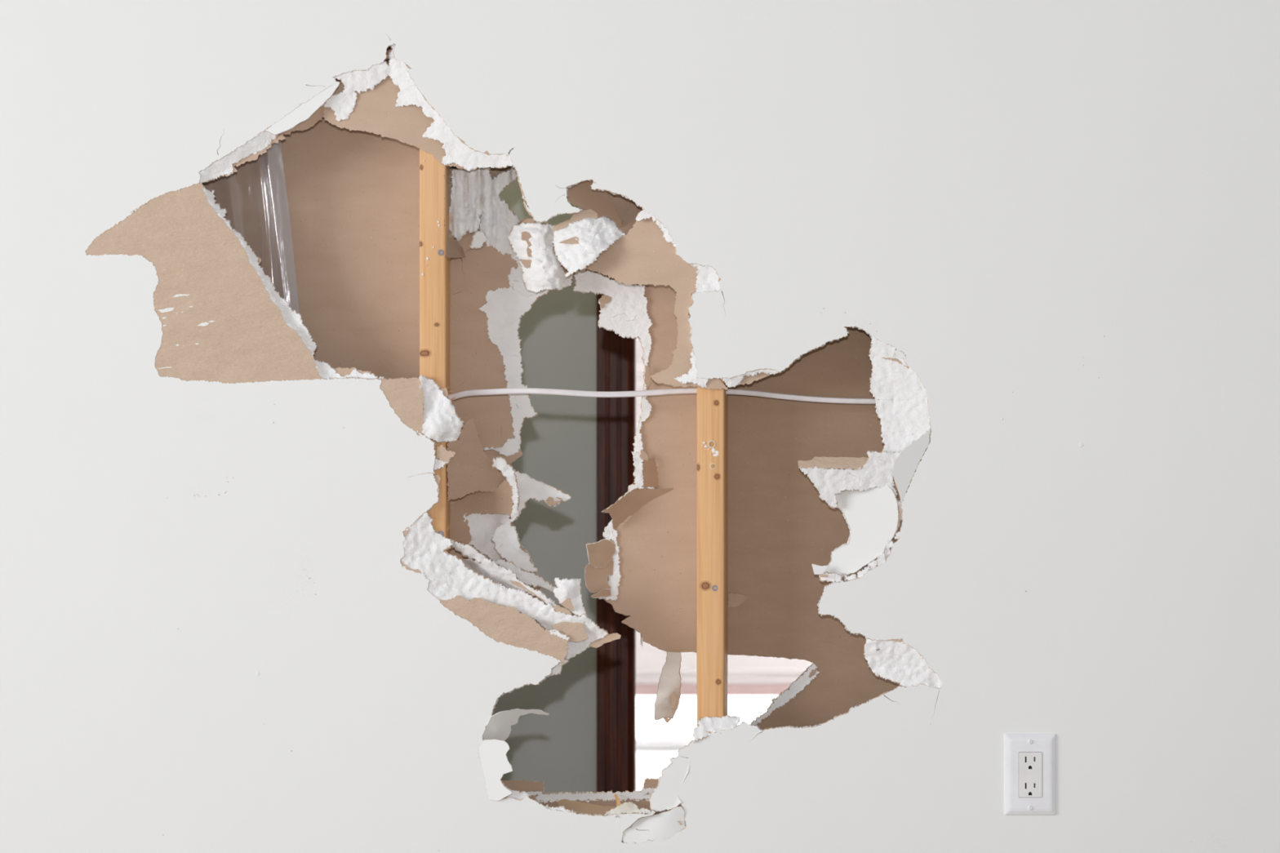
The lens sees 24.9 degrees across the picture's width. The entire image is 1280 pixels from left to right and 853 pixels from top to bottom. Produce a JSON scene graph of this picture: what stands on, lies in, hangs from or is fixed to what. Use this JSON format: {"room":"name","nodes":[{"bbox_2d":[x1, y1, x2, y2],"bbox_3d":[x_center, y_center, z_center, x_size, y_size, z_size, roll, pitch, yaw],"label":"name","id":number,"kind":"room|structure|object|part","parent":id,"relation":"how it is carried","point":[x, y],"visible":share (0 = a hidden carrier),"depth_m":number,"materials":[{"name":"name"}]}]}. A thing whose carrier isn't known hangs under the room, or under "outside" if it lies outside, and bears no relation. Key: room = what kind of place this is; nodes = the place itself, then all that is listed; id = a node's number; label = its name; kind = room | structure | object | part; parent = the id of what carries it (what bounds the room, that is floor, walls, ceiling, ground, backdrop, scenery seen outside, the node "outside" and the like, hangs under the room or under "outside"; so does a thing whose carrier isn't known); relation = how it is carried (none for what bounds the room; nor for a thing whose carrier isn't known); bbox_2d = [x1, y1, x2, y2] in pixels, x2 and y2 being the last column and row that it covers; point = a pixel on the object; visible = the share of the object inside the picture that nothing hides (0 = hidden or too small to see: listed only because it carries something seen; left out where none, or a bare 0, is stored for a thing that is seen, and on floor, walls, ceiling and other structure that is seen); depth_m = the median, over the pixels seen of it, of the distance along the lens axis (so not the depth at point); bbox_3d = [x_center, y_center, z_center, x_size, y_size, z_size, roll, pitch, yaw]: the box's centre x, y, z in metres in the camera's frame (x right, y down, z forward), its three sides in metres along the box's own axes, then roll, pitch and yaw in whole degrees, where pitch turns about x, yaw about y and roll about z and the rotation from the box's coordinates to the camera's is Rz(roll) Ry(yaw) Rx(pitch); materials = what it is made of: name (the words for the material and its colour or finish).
{"room":"room under renovation","nodes":[
{"label":"room under renovation","id":0,"kind":"room"},
{"bbox_2d":[493,177,596,793],"bbox_3d":[-1.327,-0.370,5.150,2.545,2.400,0.100,0,0,0],"label":"wall","id":1,"kind":"structure","parent":0,"point":[557,749],"depth_m":5.10,"materials":[{"name":"grey paint"}]},
{"bbox_2d":[596,293,635,793],"bbox_3d":[-0.042,-0.220,5.138,0.069,2.100,0.124,0,0,0],"label":"trim","id":2,"kind":"structure","parent":1,"relation":"attached to","point":[615,354],"depth_m":5.09,"materials":[{"name":"brown wood"}]},
{"bbox_2d":[0,0,1279,852],"bbox_3d":[-0.037,-0.415,4.055,4.583,2.478,0.119,0,0,0],"label":"wall","id":3,"kind":"structure","parent":0,"point":[236,616],"depth_m":4.00,"materials":[{"name":"white paint"}]},
{"bbox_2d":[265,80,340,135],"bbox_3d":[-0.466,-0.440,4.002,0.104,0.075,0.010,0,0,0],"label":"panel","id":4,"kind":"object","parent":3,"relation":"attached to","point":[304,112],"visible":1,"depth_m":4.00,"materials":[{"name":"white paint"}]},
{"bbox_2d":[418,374,464,443],"bbox_3d":[-0.274,-0.024,4.007,0.064,0.094,0.021,0,0,-6],"label":"chunk","id":5,"kind":"object","parent":3,"relation":"attached to","point":[442,423],"visible":1,"depth_m":4.00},
{"bbox_2d":[478,738,512,801],"bbox_3d":[-0.200,0.474,3.997,0.050,0.086,0.006,0,0,13],"label":"flap","id":6,"kind":"object","parent":3,"relation":"attached to","point":[492,753],"visible":1,"depth_m":4.00,"materials":[{"name":"white paint"}]},
{"bbox_2d":[450,539,559,606],"bbox_3d":[-0.187,0.208,4.016,0.151,0.102,0.042,0,0,13],"label":"shard","id":7,"kind":"object","parent":3,"relation":"attached to","point":[485,566],"visible":1,"depth_m":4.02},
{"bbox_2d":[491,456,519,522],"bbox_3d":[-0.185,0.088,4.051,0.044,0.092,0.024,0,0,-43],"label":"strip","id":8,"kind":"object","parent":3,"relation":"attached to","point":[500,463],"visible":1,"depth_m":4.05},
{"bbox_2d":[482,708,549,740],"bbox_3d":[-0.168,0.414,4.028,0.106,0.046,0.024,0,0,-32],"label":"strip","id":9,"kind":"object","parent":3,"relation":"attached to","point":[499,725],"visible":1,"depth_m":4.01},
{"bbox_2d":[494,558,555,593],"bbox_3d":[-0.159,0.209,4.048,0.089,0.049,0.010,0,0,0],"label":"shard","id":10,"kind":"object","parent":3,"relation":"attached to","point":[530,579],"visible":0.98,"depth_m":4.05},
{"bbox_2d":[507,217,573,293],"bbox_3d":[-0.140,-0.239,4.055,0.092,0.104,0.036,0,0,0],"label":"lump","id":11,"kind":"object","parent":3,"relation":"attached to","point":[531,241],"visible":1,"depth_m":4.05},
{"bbox_2d":[512,469,571,519],"bbox_3d":[-0.139,0.096,4.083,0.086,0.073,0.014,0,0,-12],"label":"shard","id":12,"kind":"object","parent":3,"relation":"attached to","point":[529,488],"visible":1,"depth_m":4.08},
{"bbox_2d":[550,658,568,675],"bbox_3d":[-0.117,0.335,4.016,0.038,0.025,0.006,0,0,0],"label":"scrap","id":13,"kind":"object","parent":3,"relation":"hanging from","point":[557,670],"visible":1,"depth_m":4.01,"materials":[{"name":"white"}]},
{"bbox_2d":[536,602,608,660],"bbox_3d":[-0.094,0.286,4.016,0.101,0.085,0.032,0,0,7],"label":"sheet","id":14,"kind":"object","parent":3,"relation":"attached to","point":[581,631],"visible":1,"depth_m":4.01,"materials":[{"name":"paper"}]},
{"bbox_2d":[553,577,586,616],"bbox_3d":[-0.097,0.237,4.012,0.047,0.056,0.019,0,0,0],"label":"block","id":15,"kind":"object","parent":14,"relation":"on","point":[567,593],"visible":1,"depth_m":4.01,"materials":[{"name":"white"}]},
{"bbox_2d":[588,632,621,648],"bbox_3d":[-0.049,0.296,4.011,0.045,0.020,0.022,0,0,0],"label":"rolled paper tip","id":16,"kind":"object","parent":14,"relation":"attached to","point":[611,637],"visible":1,"depth_m":4.01,"materials":[{"name":"beige paper"}]},
{"bbox_2d":[557,799,615,815],"bbox_3d":[-0.075,0.533,4.045,0.082,0.018,0.065,0,0,0],"label":"scrap","id":17,"kind":"object","parent":3,"relation":"on","point":[580,807],"visible":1,"depth_m":4.05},
{"bbox_2d":[551,208,625,277],"bbox_3d":[-0.071,-0.254,4.015,0.103,0.096,0.037,0,0,0],"label":"broken drywall piece","id":18,"kind":"object","parent":3,"relation":"attached to","point":[578,242],"visible":1,"depth_m":4.01,"materials":[{"name":"paint"}]},
{"bbox_2d":[567,179,622,227],"bbox_3d":[-0.060,-0.313,4.067,0.092,0.064,0.042,0,0,-25],"label":"paper","id":19,"kind":"object","parent":3,"relation":"attached to","point":[581,194],"visible":0.82,"depth_m":4.07,"materials":[{"name":"brown paper"}]},
{"bbox_2d":[584,559,613,592],"bbox_3d":[-0.057,0.213,4.090,0.045,0.051,0.003,0,0,-23],"label":"flap","id":20,"kind":"object","parent":3,"relation":"attached to","point":[596,580],"visible":1,"depth_m":4.09,"materials":[{"name":"beige paper"}]},
{"bbox_2d":[586,538,616,568],"bbox_3d":[-0.054,0.179,4.086,0.048,0.041,0.004,0,0,-30],"label":"flap","id":21,"kind":"object","parent":3,"relation":"attached to","point":[599,553],"visible":1,"depth_m":4.08,"materials":[{"name":"brown paper"}]},
{"bbox_2d":[591,588,611,598],"bbox_3d":[-0.055,0.235,4.083,0.038,0.013,0.003,0,0,-41],"label":"flap","id":22,"kind":"object","parent":3,"relation":"attached to","point":[605,593],"visible":1,"depth_m":4.08,"materials":[{"name":"beige paper"}]},
{"bbox_2d":[613,794,621,806],"bbox_3d":[-0.031,0.527,4.078,0.007,0.016,0.040,0,0,-6],"label":"wood splinter","id":23,"kind":"object","parent":3,"relation":"on","point":[618,802],"visible":1,"depth_m":4.08,"materials":[{"name":"brown wood"}]},
{"bbox_2d":[604,800,655,817],"bbox_3d":[-0.020,0.532,4.016,0.056,0.017,0.084,0,0,-25],"label":"heap","id":24,"kind":"object","parent":3,"relation":"on","point":[627,807],"visible":1,"depth_m":4.02,"materials":[{"name":"white"}]},
{"bbox_2d":[618,813,654,833],"bbox_3d":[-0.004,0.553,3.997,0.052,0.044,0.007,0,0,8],"label":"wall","id":25,"kind":"structure","parent":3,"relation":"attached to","point":[626,820],"depth_m":4.00,"materials":[{"name":"white paint"}]},
{"bbox_2d":[635,337,644,391],"bbox_3d":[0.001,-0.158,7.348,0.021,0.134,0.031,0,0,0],"label":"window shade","id":26,"kind":"object","parent":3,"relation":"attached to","point":[640,367],"depth_m":7.34,"materials":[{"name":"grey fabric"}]},
{"bbox_2d":[622,806,685,843],"bbox_3d":[0.019,0.551,4.002,0.089,0.053,0.010,0,0,3],"label":"torn drywall piece","id":27,"kind":"object","parent":3,"relation":"in","point":[662,826],"visible":1,"depth_m":4.00,"materials":[{"name":"white paint"}]},
{"bbox_2d":[653,651,681,723],"bbox_3d":[0.039,0.368,4.087,0.039,0.101,0.021,0,0,0],"label":"paper strip","id":28,"kind":"object","parent":3,"relation":"hanging from","point":[668,695],"visible":1,"depth_m":4.09,"materials":[{"name":"beige paper"}]},
{"bbox_2d":[649,757,690,811],"bbox_3d":[0.042,0.494,4.005,0.058,0.077,0.008,0,0,13],"label":"flap","id":29,"kind":"object","parent":3,"relation":"attached to","point":[678,801],"visible":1,"depth_m":4.00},
{"bbox_2d":[835,573,842,582],"bbox_3d":[0.275,0.210,4.004,0.011,0.014,0.007,0,0,0],"label":"crumb","id":30,"kind":"object","parent":3,"relation":"attached to","point":[838,578],"visible":1,"depth_m":4.00,"materials":[{"name":"white"}]},
{"bbox_2d":[797,450,901,508],"bbox_3d":[0.290,0.074,4.002,0.144,0.081,0.020,0,0,0],"label":"flap","id":31,"kind":"object","parent":3,"relation":"attached to","point":[828,475],"visible":1,"depth_m":4.00,"materials":[{"name":"paper"}]},
{"bbox_2d":[843,573,857,582],"bbox_3d":[0.291,0.210,4.009,0.020,0.012,0.006,0,0,0],"label":"crumb","id":32,"kind":"object","parent":3,"relation":"attached to","point":[851,576],"visible":1,"depth_m":4.01,"materials":[{"name":"white"}]},
{"bbox_2d":[811,484,898,578],"bbox_3d":[0.298,0.145,4.015,0.122,0.134,0.030,0,0,0],"label":"flap","id":33,"kind":"object","parent":3,"relation":"attached to","point":[871,516],"visible":1,"depth_m":4.01,"materials":[{"name":"white paint"}]},
{"bbox_2d":[857,565,871,577],"bbox_3d":[0.310,0.202,4.004,0.021,0.020,0.007,0,0,0],"label":"crumb","id":34,"kind":"object","parent":3,"relation":"attached to","point":[860,573],"visible":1,"depth_m":4.00,"materials":[{"name":"white"}]},
{"bbox_2d":[867,560,877,569],"bbox_3d":[0.322,0.192,4.008,0.015,0.016,0.008,0,0,0],"label":"crumb","id":35,"kind":"object","parent":3,"relation":"attached to","point":[873,563],"visible":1,"depth_m":4.00,"materials":[{"name":"white"}]},
{"bbox_2d":[875,553,885,565],"bbox_3d":[0.334,0.186,4.003,0.016,0.022,0.007,0,0,0],"label":"crumb","id":36,"kind":"object","parent":3,"relation":"attached to","point":[881,559],"visible":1,"depth_m":4.00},
{"bbox_2d":[884,547,890,559],"bbox_3d":[0.342,0.175,4.010,0.012,0.021,0.007,0,0,0],"label":"crumb","id":37,"kind":"object","parent":3,"relation":"attached to","point":[887,552],"visible":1,"depth_m":4.01,"materials":[{"name":"white paint"}]},
{"bbox_2d":[885,540,893,550],"bbox_3d":[0.345,0.164,4.005,0.013,0.014,0.007,0,0,0],"label":"crumb","id":38,"kind":"object","parent":3,"relation":"attached to","point":[891,543],"visible":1,"depth_m":4.00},
{"bbox_2d":[890,485,898,495],"bbox_3d":[0.351,0.089,4.008,0.013,0.015,0.007,0,0,-10],"label":"crumb","id":39,"kind":"object","parent":3,"relation":"attached to","point":[892,487],"visible":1,"depth_m":4.01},
{"bbox_2d":[894,531,900,540],"bbox_3d":[0.356,0.151,4.004,0.011,0.012,0.007,0,0,0],"label":"crumb","id":40,"kind":"object","parent":3,"relation":"attached to","point":[897,535],"visible":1,"depth_m":4.00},
{"bbox_2d":[891,430,930,503],"bbox_3d":[0.373,0.056,3.997,0.055,0.104,0.010,0,0,0],"label":"flap","id":41,"kind":"object","parent":3,"relation":"attached to","point":[905,465],"visible":1,"depth_m":4.00,"materials":[{"name":"white paint"}]},
{"bbox_2d":[1004,733,1055,815],"bbox_3d":[0.538,0.480,3.996,0.071,0.112,0.007,0,0,0],"label":"wall outlet","id":42,"kind":"object","parent":3,"relation":"attached to","point":[1029,759],"visible":1,"depth_m":4.00,"materials":[{"name":"white plastic"}]},
{"bbox_2d":[1018,751,1042,797],"bbox_3d":[0.538,0.480,3.996,0.032,0.062,0.005,0,0,0],"label":"receptacle","id":43,"kind":"object","parent":42,"relation":"attached to","point":[1030,763],"depth_m":3.99,"materials":[{"name":"white plastic"}]},
{"bbox_2d":[635,631,666,696],"bbox_3d":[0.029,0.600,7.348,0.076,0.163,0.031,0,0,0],"label":"window shade","id":44,"kind":"object","parent":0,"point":[650,660],"depth_m":7.35,"materials":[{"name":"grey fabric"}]},
{"bbox_2d":[635,750,678,791],"bbox_3d":[0.100,0.855,6.350,6.200,0.050,2.300,0,0,0],"label":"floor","id":45,"kind":"structure","parent":0,"point":[650,764],"depth_m":7.13,"materials":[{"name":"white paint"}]},
{"bbox_2d":[727,327,929,729],"bbox_3d":[1.206,-0.426,4.104,2.208,2.444,0.020,0,0,0],"label":"wall","id":46,"kind":"structure","parent":0,"point":[779,525],"depth_m":4.10,"materials":[{"name":"brown paper"},{"name":"gypsum plaster"}]},
{"bbox_2d":[727,654,813,696],"bbox_3d":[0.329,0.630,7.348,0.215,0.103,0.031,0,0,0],"label":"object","id":47,"kind":"object","parent":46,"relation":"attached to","point":[753,676],"depth_m":7.34,"materials":[{"name":"grey fabric"}]},
{"bbox_3d":[0.975,-1.430,7.460,2.650,0.280,0.120,0,0,0],"label":"wall","id":48,"kind":"structure","parent":0,"visible":0},
{"bbox_2d":[680,652,697,696],"bbox_3d":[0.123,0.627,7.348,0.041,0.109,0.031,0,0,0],"label":"window shade","id":49,"kind":"object","parent":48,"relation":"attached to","point":[688,668],"depth_m":7.34,"materials":[{"name":"grey fabric"}]},
{"bbox_3d":[0.975,0.668,7.351,2.690,0.030,0.026,0,0,0],"label":"rail","id":50,"kind":"part","parent":49,"relation":"part of","materials":[{"name":"white plastic"}]},
{"bbox_2d":[635,696,776,750],"bbox_3d":[0.975,-0.230,7.446,2.650,2.120,0.068,0,0,0],"label":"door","id":51,"kind":"structure","parent":48,"relation":"in","point":[651,734],"depth_m":7.45,"materials":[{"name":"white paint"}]},
{"bbox_3d":[0.975,0.815,7.455,2.530,0.030,0.050,0,0,0],"label":"frame","id":52,"kind":"part","parent":51,"relation":"part of","materials":[{"name":"white paint"}]},
{"bbox_3d":[0.100,0.855,2.100,6.200,0.050,6.200,0,0,0],"label":"floor","id":53,"kind":"structure","parent":0,"visible":0},
{"bbox_2d":[419,148,456,553],"bbox_3d":[-0.281,-0.370,4.057,0.050,2.400,0.090,0,0,0],"label":"stud","id":54,"kind":"object","parent":53,"relation":"on","point":[434,267],"visible":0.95,"depth_m":4.01,"materials":[{"name":"brown wood"}]},
{"bbox_2d":[697,378,727,726],"bbox_3d":[0.101,-0.370,4.056,0.038,2.400,0.091,0,0,5],"label":"stud","id":55,"kind":"object","parent":53,"relation":"on","point":[712,405],"visible":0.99,"depth_m":4.01,"materials":[{"name":"brown wood"}]},
{"bbox_2d":[448,387,875,404],"bbox_3d":[0.024,-0.043,4.057,0.645,0.023,0.015,0,0,-1],"label":"electrical cable","id":56,"kind":"object","parent":55,"relation":"attached to","point":[510,390],"visible":0.88,"depth_m":4.05,"materials":[{"name":"white plastic"}]}
]}

